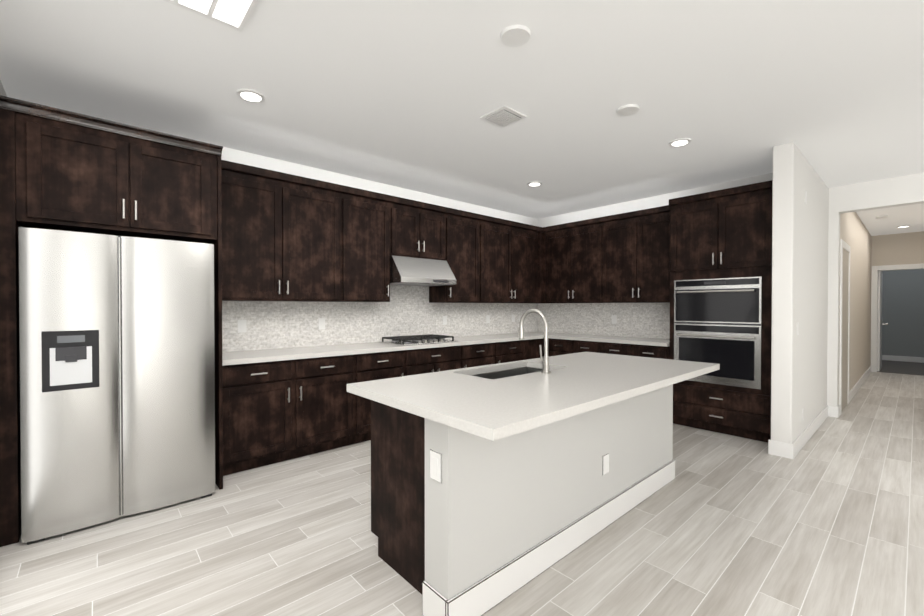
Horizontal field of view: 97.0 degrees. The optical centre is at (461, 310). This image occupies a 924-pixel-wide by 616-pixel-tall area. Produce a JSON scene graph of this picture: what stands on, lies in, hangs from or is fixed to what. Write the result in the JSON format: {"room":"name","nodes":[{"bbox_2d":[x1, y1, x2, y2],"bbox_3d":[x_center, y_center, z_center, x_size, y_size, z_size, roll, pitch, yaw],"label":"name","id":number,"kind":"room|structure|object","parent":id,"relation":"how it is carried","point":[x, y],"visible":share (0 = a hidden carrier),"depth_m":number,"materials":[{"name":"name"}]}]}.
{"room":"kitchen","nodes":[
{"label":"kitchen","id":0,"kind":"room"},
{"bbox_2d":[0,80,6,96],"bbox_3d":[-0.518,-0.050,-0.187,0.150,2.740,8.150,0,1,-42],"label":"wall","id":1,"kind":"structure","parent":0,"point":[2,92],"depth_m":2.62,"materials":[{"name":"white paint"}]},
{"bbox_2d":[221,147,537,351],"bbox_3d":[-0.973,-0.095,4.777,6.100,2.740,0.150,0,1,-42],"label":"wall","id":2,"kind":"structure","parent":0,"point":[249,159],"depth_m":4.50,"materials":[{"name":"white paint"}]},
{"bbox_2d":[222,285,537,351],"bbox_3d":[-0.504,-0.121,5.089,4.682,0.955,0.012,0,1,-42],"label":"tile backsplash","id":3,"kind":"structure","parent":2,"relation":"attached to","point":[408,310],"depth_m":4.54,"materials":[{"name":"tile"}]},
{"bbox_2d":[238,320,245,332],"bbox_3d":[-2.008,0.144,3.731,0.072,0.115,0.005,0,1,-42],"label":"outlet","id":4,"kind":"object","parent":3,"relation":"attached to","point":[241,326],"depth_m":3.73,"materials":[{"name":"white plastic"}]},
{"bbox_2d":[319,318,324,329],"bbox_3d":[-1.449,0.139,4.231,0.072,0.115,0.005,0,1,-42],"label":"outlet","id":5,"kind":"object","parent":3,"relation":"attached to","point":[321,320],"depth_m":4.23,"materials":[{"name":"white plastic"}]},
{"bbox_2d":[443,316,446,324],"bbox_3d":[-0.221,0.129,5.333,0.072,0.115,0.005,0,1,-42],"label":"outlet","id":6,"kind":"object","parent":3,"relation":"attached to","point":[444,317],"depth_m":5.33,"materials":[{"name":"white plastic"}]},
{"bbox_2d":[486,315,489,322],"bbox_3d":[0.375,0.124,5.867,0.072,0.115,0.005,0,1,-42],"label":"outlet","id":7,"kind":"object","parent":3,"relation":"attached to","point":[487,316],"depth_m":5.86,"materials":[{"name":"white plastic"}]},
{"bbox_2d":[221,160,542,302],"bbox_3d":[-0.379,-0.664,4.942,4.679,1.135,0.384,0,1,-42],"label":"upper cabinet","id":8,"kind":"object","parent":2,"relation":"attached to","point":[287,237],"visible":0.98,"depth_m":4.06,"materials":[{"name":"brown wood"}]},
{"bbox_2d":[390,255,455,285],"bbox_3d":[-0.526,-0.444,4.702,0.762,0.297,0.529,0,1,-42],"label":"range hood","id":9,"kind":"object","parent":8,"relation":"attached to","point":[409,271],"visible":0.84,"depth_m":4.51,"materials":[{"name":"silver metal"}]},
{"bbox_2d":[0,360,923,615],"bbox_3d":[5.239,1.322,4.888,15.780,0.104,8.600,0,1,-42],"label":"floor","id":10,"kind":"structure","parent":0,"point":[828,520],"depth_m":2.25,"materials":[{"name":"beige wood"}]},
{"bbox_2d":[0,95,222,546],"bbox_3d":[-2.386,0.066,2.847,1.114,2.453,0.834,0,1,-42],"label":"surround","id":11,"kind":"object","parent":10,"relation":"on","point":[63,170],"visible":0.92,"depth_m":2.46,"materials":[{"name":"brown wood"}]},
{"bbox_2d":[18,227,214,544],"bbox_3d":[-2.339,0.412,2.842,0.927,1.760,0.856,0,1,-42],"label":"refrigerator","id":12,"kind":"object","parent":10,"relation":"on","point":[117,388],"visible":1,"depth_m":2.48,"materials":[{"name":"grey metal"}]},
{"bbox_2d":[222,354,357,475],"bbox_3d":[-1.621,0.848,3.678,1.122,0.874,0.606,0,1,-42],"label":"base cabinet","id":13,"kind":"object","parent":10,"relation":"on","point":[278,411],"depth_m":3.42,"materials":[{"name":"brown wood"}]},
{"bbox_2d":[358,350,405,442],"bbox_3d":[-0.994,0.843,4.240,0.561,0.874,0.606,0,1,-42],"label":"base cabinet","id":14,"kind":"object","parent":10,"relation":"on","point":[391,364],"depth_m":3.96,"materials":[{"name":"brown wood"}]},
{"bbox_2d":[406,345,461,375],"bbox_3d":[-0.499,0.838,4.684,0.770,0.874,0.606,0,1,-42],"label":"base cabinet","id":15,"kind":"object","parent":10,"relation":"on","point":[427,360],"depth_m":4.44,"materials":[{"name":"brown wood"}]},
{"bbox_2d":[462,342,497,367],"bbox_3d":[0.000,0.834,5.131,0.570,0.874,0.606,0,1,-42],"label":"base cabinet","id":16,"kind":"object","parent":10,"relation":"on","point":[473,355],"depth_m":4.91,"materials":[{"name":"brown wood"}]},
{"bbox_2d":[498,340,525,362],"bbox_3d":[0.428,0.831,5.515,0.579,0.874,0.606,0,1,-42],"label":"base cabinet","id":17,"kind":"object","parent":10,"relation":"on","point":[509,351],"depth_m":5.30,"materials":[{"name":"brown wood"}]},
{"bbox_2d":[361,364,674,615],"bbox_3d":[0.523,0.860,2.668,2.268,0.869,0.795,0,1,-42],"label":"kitchen island","id":18,"kind":"object","parent":10,"relation":"on","point":[487,494],"depth_m":1.98,"materials":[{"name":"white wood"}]},
{"bbox_2d":[347,352,718,443],"bbox_3d":[0.614,0.405,2.539,2.330,0.040,1.070,0,1,-42],"label":"island countertop","id":19,"kind":"structure","parent":18,"relation":"on","point":[576,384],"depth_m":2.02,"materials":[{"name":"white stone"}]},
{"bbox_2d":[471,367,542,378],"bbox_3d":[0.328,0.519,2.672,0.738,0.190,0.358,0,1,-42],"label":"sink","id":20,"kind":"object","parent":19,"relation":"in","point":[508,373],"visible":0.02,"depth_m":2.91,"materials":[{"name":"silver metal"}]},
{"bbox_2d":[518,309,550,373],"bbox_3d":[0.444,0.187,2.575,0.094,0.394,0.245,0,1,-42],"label":"faucet","id":21,"kind":"object","parent":19,"relation":"on","point":[545,360],"visible":1,"depth_m":2.51,"materials":[{"name":"silver metal"}]},
{"bbox_2d":[526,338,543,359],"bbox_3d":[0.797,0.828,5.846,0.527,0.874,0.606,0,1,-42],"label":"base cabinet","id":22,"kind":"object","parent":10,"relation":"on","point":[532,346],"depth_m":5.65,"materials":[{"name":"brown wood"}]},
{"bbox_2d":[222,332,561,365],"bbox_3d":[-0.294,0.379,4.848,4.667,0.040,0.631,0,1,-42],"label":"countertop","id":23,"kind":"structure","parent":22,"relation":"on","point":[252,356],"depth_m":3.94,"materials":[{"name":"white stone"}]},
{"bbox_2d":[380,334,456,344],"bbox_3d":[-0.487,0.330,4.666,0.750,0.060,0.500,0,1,-42],"label":"cooktop","id":24,"kind":"object","parent":23,"relation":"in","point":[415,339],"visible":1,"depth_m":4.56,"materials":[{"name":"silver metal"}]},
{"bbox_2d":[548,333,669,346],"bbox_3d":[1.970,0.374,5.348,0.629,0.040,1.620,0,1,-42],"label":"countertop","id":25,"kind":"structure","parent":22,"relation":"on","point":[567,336],"depth_m":5.18,"materials":[{"name":"white stone"}]},
{"bbox_2d":[548,338,599,356],"bbox_3d":[1.711,0.830,5.655,0.614,0.874,0.780,0,1,-42],"label":"base cabinet","id":26,"kind":"object","parent":10,"relation":"on","point":[556,347],"depth_m":5.49,"materials":[{"name":"brown wood"}]},
{"bbox_2d":[600,342,669,358],"bbox_3d":[2.244,0.835,5.060,0.614,0.874,0.818,0,1,-42],"label":"base cabinet","id":27,"kind":"object","parent":10,"relation":"on","point":[662,352],"depth_m":4.82,"materials":[{"name":"brown wood"}]},
{"bbox_2d":[669,180,772,442],"bbox_3d":[2.826,0.026,4.378,0.669,2.505,0.956,0,1,-42],"label":"tall cabinet","id":28,"kind":"object","parent":10,"relation":"on","point":[721,277],"visible":0.88,"depth_m":4.15,"materials":[{"name":"brown wood"}]},
{"bbox_2d":[0,0,923,235],"bbox_3d":[5.239,-1.516,4.862,15.780,0.100,8.600,0,1,-42],"label":"ceiling","id":29,"kind":"structure","parent":0,"point":[406,94],"depth_m":2.63,"materials":[{"name":"white paint"}]},
{"bbox_2d":[163,0,257,31],"bbox_3d":[-1.139,-1.421,1.852,0.318,0.034,0.284,0,1,-42],"label":"recessed light","id":30,"kind":"object","parent":29,"relation":"in","point":[234,14],"depth_m":1.91,"materials":[{"name":"white"}]},
{"bbox_2d":[237,88,264,102],"bbox_3d":[-1.390,-1.429,2.692,0.168,0.034,0.184,0,1,-42],"label":"recessed light","id":31,"kind":"object","parent":29,"relation":"in","point":[249,95],"depth_m":2.73,"materials":[{"name":"white"}]},
{"bbox_2d":[480,105,526,127],"bbox_3d":[0.302,-1.431,2.993,0.258,0.034,0.257,0,1,-42],"label":"air vent","id":32,"kind":"object","parent":29,"relation":"in","point":[503,116],"depth_m":3.03,"materials":[{"name":"white"}]},
{"bbox_2d":[500,25,530,46],"bbox_3d":[0.275,-1.423,2.096,0.167,0.034,0.165,0,1,-42],"label":"smoke detector","id":33,"kind":"object","parent":29,"relation":"in","point":[513,35],"depth_m":2.12,"materials":[{"name":"white plastic"}]},
{"bbox_2d":[616,104,639,115],"bbox_3d":[1.173,-1.430,2.887,0.181,0.034,0.161,0,1,-42],"label":"smoke detector","id":34,"kind":"object","parent":29,"relation":"in","point":[629,109],"depth_m":2.93,"materials":[{"name":"white plastic"}]},
{"bbox_2d":[669,138,690,146],"bbox_3d":[1.841,-1.436,3.455,0.191,0.034,0.173,0,1,-42],"label":"recessed light","id":35,"kind":"object","parent":29,"relation":"in","point":[679,142],"depth_m":3.51,"materials":[{"name":"white"}]},
{"bbox_2d":[538,173,772,336],"bbox_3d":[2.380,-0.102,5.494,0.150,2.740,3.260,0,1,-42],"label":"wall","id":36,"kind":"structure","parent":0,"point":[636,205],"depth_m":5.40,"materials":[{"name":"white paint"}]},
{"bbox_2d":[542,218,593,302],"bbox_3d":[1.690,-0.673,5.880,0.346,1.134,1.054,0,1,-42],"label":"upper cabinet","id":37,"kind":"object","parent":36,"relation":"attached to","point":[567,248],"depth_m":5.81,"materials":[{"name":"brown wood"}]},
{"bbox_2d":[538,303,669,338],"bbox_3d":[2.001,0.123,5.796,0.012,0.455,2.250,0,1,-42],"label":"tile backsplash","id":38,"kind":"structure","parent":36,"relation":"attached to","point":[647,320],"depth_m":5.73,"materials":[{"name":"tile"}]},
{"bbox_2d":[612,315,616,323],"bbox_3d":[2.108,0.126,5.663,0.005,0.115,0.072,0,1,-42],"label":"outlet","id":39,"kind":"object","parent":38,"relation":"attached to","point":[614,317],"depth_m":5.66,"materials":[{"name":"white plastic"}]},
{"bbox_2d":[594,205,669,302],"bbox_3d":[2.283,-0.667,5.219,0.346,1.134,1.025,0,1,-42],"label":"upper cabinet","id":40,"kind":"object","parent":36,"relation":"attached to","point":[621,258],"depth_m":5.11,"materials":[{"name":"brown wood"}]},
{"bbox_2d":[771,142,828,443],"bbox_3d":[3.630,-0.091,4.325,2.210,2.740,0.150,0,1,-42],"label":"wall","id":41,"kind":"structure","parent":0,"point":[800,227],"depth_m":3.67,"materials":[{"name":"white paint"}]},
{"bbox_2d":[785,405,831,458],"bbox_3d":[3.623,1.215,4.230,2.083,0.130,0.060,0,1,-42],"label":"baseboard","id":42,"kind":"structure","parent":41,"relation":"attached to","point":[786,450],"depth_m":3.95,"materials":[{"name":"white wood"}]},
{"bbox_2d":[839,212,871,391],"bbox_3d":[6.410,-0.113,6.677,5.070,2.740,0.120,0,1,-42],"label":"wall","id":43,"kind":"structure","parent":0,"point":[855,236],"depth_m":6.51,"materials":[{"name":"beige paint"}]},
{"bbox_2d":[839,239,850,414],"bbox_3d":[4.933,0.203,5.264,0.920,2.135,0.016,0,1,-42],"label":"door frame","id":44,"kind":"structure","parent":43,"relation":"attached to","point":[844,350],"depth_m":5.24,"materials":[{"name":"white wood"}]},
{"bbox_2d":[849,366,870,401],"bbox_3d":[6.763,1.190,6.916,4.000,0.130,0.013,0,1,-42],"label":"baseboard","id":45,"kind":"structure","parent":43,"relation":"attached to","point":[856,387],"depth_m":6.58,"materials":[{"name":"white wood"}]},
{"bbox_2d":[827,173,923,406],"bbox_3d":[5.976,-0.081,3.259,0.140,2.740,4.610,0,1,-42],"label":"wall","id":46,"kind":"structure","parent":0,"point":[891,192],"depth_m":4.84,"materials":[{"name":"white paint"}]},
{"bbox_2d":[870,231,923,365],"bbox_3d":[8.600,-0.124,7.942,0.120,2.740,0.920,0,1,-42],"label":"wall","id":47,"kind":"structure","parent":0,"point":[899,249],"depth_m":7.97,"materials":[{"name":"beige paint"}]},
{"bbox_2d":[877,271,887,370],"bbox_3d":[8.736,0.216,8.489,0.780,2.030,0.117,0,1,-42],"label":"hall door","id":48,"kind":"structure","parent":47,"relation":"in","point":[880,324],"depth_m":8.27,"materials":[{"name":"white wood"}]},
{"bbox_2d":[871,263,923,371],"bbox_3d":[8.594,0.179,7.939,0.136,2.135,0.910,0,1,-42],"label":"door frame","id":49,"kind":"structure","parent":47,"relation":"attached to","point":[874,276],"depth_m":8.19,"materials":[{"name":"white"}]},
{"bbox_2d":[881,269,923,356],"bbox_3d":[10.870,-0.140,9.589,0.100,2.740,5.500,0,1,-42],"label":"wall","id":50,"kind":"structure","parent":0,"point":[903,311],"depth_m":9.81,"materials":[{"name":"grey paint"}]},
{"bbox_2d":[882,355,923,362],"bbox_3d":[10.829,1.166,9.563,0.013,0.130,5.300,0,1,-42],"label":"baseboard","id":51,"kind":"structure","parent":50,"relation":"attached to","point":[884,357],"depth_m":9.81,"materials":[{"name":"white wood"}]}
]}

